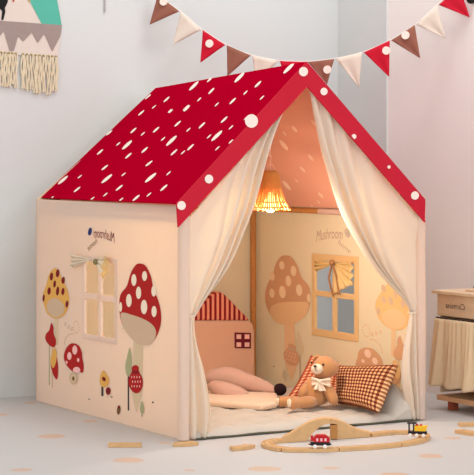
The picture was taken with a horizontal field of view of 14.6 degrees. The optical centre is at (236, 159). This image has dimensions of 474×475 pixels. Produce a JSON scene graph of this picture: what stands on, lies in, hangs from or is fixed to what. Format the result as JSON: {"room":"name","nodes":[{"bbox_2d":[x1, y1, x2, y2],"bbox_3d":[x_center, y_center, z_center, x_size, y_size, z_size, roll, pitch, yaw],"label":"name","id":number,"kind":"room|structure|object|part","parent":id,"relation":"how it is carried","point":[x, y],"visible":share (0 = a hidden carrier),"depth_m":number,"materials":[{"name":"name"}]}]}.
{"room":"children's room","nodes":[
{"label":"children's room","id":0,"kind":"room"},
{"bbox_2d":[0,0,337,397],"bbox_3d":[-1.651,-0.345,7.056,4.835,2.600,0.136,0,0,-31],"label":"wall","id":1,"kind":"structure","parent":0,"point":[109,61],"depth_m":7.59,"materials":[{"name":"paint"}]},
{"bbox_2d":[0,392,473,474],"bbox_3d":[0.000,1.005,4.500,9.000,0.100,11.500,0,0,0],"label":"floor","id":2,"kind":"structure","parent":0,"point":[37,438],"depth_m":6.03,"materials":[{"name":"grey carpet"}]},
{"bbox_2d":[108,442,141,446],"bbox_3d":[-0.373,0.949,6.151,0.110,0.012,0.038,0,0,0],"label":"track piece","id":3,"kind":"object","parent":2,"relation":"on","point":[110,444],"visible":1,"depth_m":6.13,"materials":[{"name":"brown wood"}]},
{"bbox_2d":[173,441,198,446],"bbox_3d":[-0.175,0.949,6.172,0.092,0.012,0.046,0,0,-20],"label":"track piece","id":4,"kind":"object","parent":2,"relation":"on","point":[185,443],"visible":1,"depth_m":6.15,"materials":[{"name":"brown wood"}]},
{"bbox_2d":[36,62,425,440],"bbox_3d":[-0.059,0.302,7.034,1.070,1.299,1.252,0,0,-31],"label":"tent","id":5,"kind":"object","parent":2,"relation":"on","point":[158,216],"visible":1,"depth_m":6.78,"materials":[{"name":"fabric"}]},
{"bbox_2d":[69,254,107,277],"bbox_3d":[-0.550,0.393,6.865,0.016,0.087,0.309,0,0,-31],"label":"window curtain","id":6,"kind":"object","parent":5,"relation":"hanging from","point":[78,264],"depth_m":6.92,"materials":[{"name":"beige fabric"}]},
{"bbox_2d":[189,114,282,438],"bbox_3d":[0.030,0.340,6.397,0.507,1.219,0.044,0,0,-31],"label":"door curtain","id":7,"kind":"object","parent":5,"relation":"hanging from","point":[234,174],"depth_m":6.34,"materials":[{"name":"white fabric"}]},
{"bbox_2d":[253,147,290,211],"bbox_3d":[0.122,-0.049,6.717,0.152,0.477,0.152,0,0,0],"label":"pendant lamp","id":8,"kind":"object","parent":5,"relation":"hanging from","point":[270,193],"visible":0.95,"depth_m":6.68,"materials":[{"name":"wicker"}]},
{"bbox_3d":[0.122,-0.111,6.717,0.027,0.352,0.004,0,0,0],"label":"cord","id":9,"kind":"part","parent":8,"relation":"part of","materials":[{"name":"brown plastic"}]},
{"bbox_3d":[0.122,0.151,6.717,0.052,0.077,0.052,0,0,0],"label":"bulb","id":10,"kind":"part","parent":8,"relation":"part of","materials":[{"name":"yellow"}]},
{"bbox_3d":[0.122,0.111,6.717,0.152,0.147,0.152,0,0,0],"label":"lamp shade","id":11,"kind":"part","parent":8,"relation":"part of","materials":[{"name":"wicker"}]},
{"bbox_3d":[0.243,-0.059,6.502,1.043,0.576,0.008,0,0,-31],"label":"roof trim","id":12,"kind":"part","parent":5,"relation":"part of","materials":[{"name":"red fabric"}]},
{"bbox_2d":[313,259,353,292],"bbox_3d":[0.379,0.460,7.283,0.016,0.135,0.268,0,0,-31],"label":"window curtain","id":13,"kind":"object","parent":5,"relation":"hanging from","point":[342,275],"depth_m":7.27,"materials":[{"name":"brown fabric"}]},
{"bbox_2d":[310,91,418,419],"bbox_3d":[0.463,0.340,6.656,0.488,1.219,0.041,0,0,-31],"label":"door curtain","id":14,"kind":"object","parent":5,"relation":"hanging from","point":[377,203],"depth_m":6.68,"materials":[{"name":"white fabric"}]},
{"bbox_2d":[230,444,254,450],"bbox_3d":[0.016,0.949,6.096,0.102,0.012,0.048,0,0,-43],"label":"track piece","id":15,"kind":"object","parent":2,"relation":"on","point":[244,446],"visible":1,"depth_m":6.08,"materials":[{"name":"brown wood"}]},
{"bbox_2d":[196,383,419,439],"bbox_3d":[-0.030,0.889,7.020,0.936,0.132,1.160,0,0,-31],"label":"play mat","id":16,"kind":"object","parent":2,"relation":"on","point":[225,422],"visible":0.27,"depth_m":6.68,"materials":[{"name":"white fabric"}]},
{"bbox_2d":[194,291,254,375],"bbox_3d":[-0.085,0.732,7.599,0.335,0.385,0.081,0,0,-31],"label":"cushion","id":17,"kind":"object","parent":16,"relation":"on","point":[224,335],"visible":0.49,"depth_m":7.58,"materials":[{"name":"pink fabric"}]},
{"bbox_2d":[208,391,277,409],"bbox_3d":[0.015,0.912,7.016,0.279,0.024,0.414,0,0,0],"label":"folded blanket","id":18,"kind":"object","parent":16,"relation":"on","point":[253,400],"visible":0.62,"depth_m":6.91,"materials":[{"name":"beige fabric"}]},
{"bbox_2d":[205,367,286,395],"bbox_3d":[0.028,0.872,7.188,0.329,0.117,0.229,0,0,0],"label":"plush toy","id":19,"kind":"object","parent":18,"relation":"on","point":[220,380],"visible":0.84,"depth_m":7.18,"materials":[{"name":"pink fabric"}]},
{"bbox_3d":[-0.037,0.890,7.110,0.173,0.080,0.071,0,0,10],"label":"arm","id":20,"kind":"part","parent":19,"relation":"part of"},
{"bbox_2d":[276,355,338,409],"bbox_3d":[0.268,0.825,6.858,0.240,0.197,0.167,0,0,-22],"label":"teddy bear","id":21,"kind":"object","parent":16,"relation":"on","point":[317,390],"visible":1,"depth_m":6.84},
{"bbox_3d":[0.202,0.902,6.890,0.117,0.042,0.042,0,0,-9],"label":"leg","id":22,"kind":"part","parent":21,"relation":"part of","materials":[{"name":"brown fabric"}]},
{"bbox_3d":[0.246,0.893,6.801,0.166,0.045,0.052,0,0,-43],"label":"leg","id":23,"kind":"part","parent":21,"relation":"part of","materials":[{"name":"brown fabric"}]},
{"bbox_3d":[0.253,0.862,6.864,0.057,0.060,0.036,0,0,-41],"label":"arm","id":24,"kind":"part","parent":21,"relation":"part of","materials":[{"name":"brown fabric"}]},
{"bbox_3d":[0.345,0.868,6.847,0.070,0.083,0.043,0,0,33],"label":"arm","id":25,"kind":"part","parent":21,"relation":"part of","materials":[{"name":"brown fabric"}]},
{"bbox_2d":[289,355,340,395],"bbox_3d":[0.318,0.848,7.196,0.295,0.164,0.130,0,0,-15],"label":"checked pillow","id":26,"kind":"object","parent":16,"relation":"on","point":[307,373],"visible":0.19,"depth_m":7.16,"materials":[{"name":"red fabric"}]},
{"bbox_2d":[336,364,398,412],"bbox_3d":[0.464,0.832,6.859,0.164,0.162,0.414,0,0,-32],"label":"pillow","id":27,"kind":"object","parent":16,"relation":"on","point":[366,387],"visible":1,"depth_m":6.79,"materials":[{"name":"fabric"}]},
{"bbox_2d":[261,417,429,452],"bbox_3d":[0.389,0.918,6.219,0.633,0.075,0.293,0,0,-25],"label":"toy railway","id":28,"kind":"object","parent":2,"relation":"on","point":[339,429],"visible":0.91,"depth_m":6.26,"materials":[{"name":"brown wood"}]},
{"bbox_2d":[308,434,330,448],"bbox_3d":[0.271,0.921,6.046,0.076,0.044,0.030,0,0,-1],"label":"train car","id":29,"kind":"object","parent":28,"relation":"on","point":[323,440],"visible":1,"depth_m":6.04,"materials":[{"name":"red plastic"}]},
{"bbox_2d":[407,421,427,436],"bbox_3d":[0.616,0.918,6.295,0.070,0.049,0.030,0,0,10],"label":"engine","id":30,"kind":"object","parent":28,"relation":"on","point":[417,429],"visible":1,"depth_m":6.29,"materials":[{"name":"yellow"}]},
{"bbox_2d":[414,425,427,430],"bbox_3d":[0.628,0.914,6.293,0.045,0.018,0.025,0,0,10],"label":"tub","id":31,"kind":"object","parent":30,"relation":"in","point":[416,427],"depth_m":6.28,"materials":[{"name":"yellow plastic"}]},
{"bbox_2d":[428,287,473,410],"bbox_3d":[0.964,0.716,6.952,0.286,0.478,0.498,0,0,-31],"label":"base cabinet","id":32,"kind":"object","parent":2,"relation":"on","point":[451,368],"visible":1,"depth_m":6.98,"materials":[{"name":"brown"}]},
{"bbox_2d":[428,318,473,392],"bbox_3d":[0.853,0.736,6.896,0.036,0.262,0.481,0,0,-31],"label":"curtain","id":33,"kind":"object","parent":32,"relation":"hanging from","point":[452,350],"depth_m":6.96,"materials":[{"name":"fabric"}]},
{"bbox_3d":[0.826,0.938,7.054,0.030,0.034,0.030,0,0,-31],"label":"leg","id":34,"kind":"part","parent":32,"relation":"part of","materials":[{"name":"red wood"}]},
{"bbox_3d":[0.881,0.603,6.892,0.007,0.007,0.452,0,0,-31],"label":"curtain rod","id":35,"kind":"part","parent":32,"relation":"part of","materials":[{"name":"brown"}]},
{"bbox_3d":[0.876,0.703,7.149,0.215,0.376,0.012,0,0,-31],"label":"panel","id":36,"kind":"part","parent":32,"relation":"part of","materials":[{"name":"beige fabric"}]},
{"bbox_2d":[455,429,473,435],"bbox_3d":[0.801,0.949,6.430,0.038,0.012,0.085,0,0,-36],"label":"track piece","id":37,"kind":"object","parent":2,"relation":"on","point":[459,431],"visible":1,"depth_m":6.42,"materials":[{"name":"brown wood"}]},
{"bbox_2d":[458,422,473,426],"bbox_3d":[0.836,0.949,6.625,0.080,0.012,0.038,0,0,-6],"label":"track piece","id":38,"kind":"object","parent":2,"relation":"on","point":[460,424],"visible":1,"depth_m":6.61,"materials":[{"name":"brown wood"}]},
{"bbox_2d":[338,0,387,333],"bbox_3d":[0.598,-0.345,8.057,0.120,2.600,0.471,0,0,-23],"label":"wall","id":39,"kind":"structure","parent":0,"point":[362,24],"depth_m":8.03,"materials":[{"name":"paint"}]},
{"bbox_2d":[388,0,473,393],"bbox_3d":[1.625,-0.345,6.287,0.120,2.600,3.741,0,0,-31],"label":"wall","id":40,"kind":"structure","parent":0,"point":[431,95],"depth_m":7.53,"materials":[{"name":"paint"}]},
{"bbox_2d":[150,0,469,86],"bbox_3d":[0.259,-0.519,7.519,1.386,0.469,0.024,0,0,16],"label":"garland","id":41,"kind":"object","parent":40,"relation":"attached to","point":[379,54],"visible":0.94,"depth_m":7.49,"materials":[{"name":"white"}]}
]}

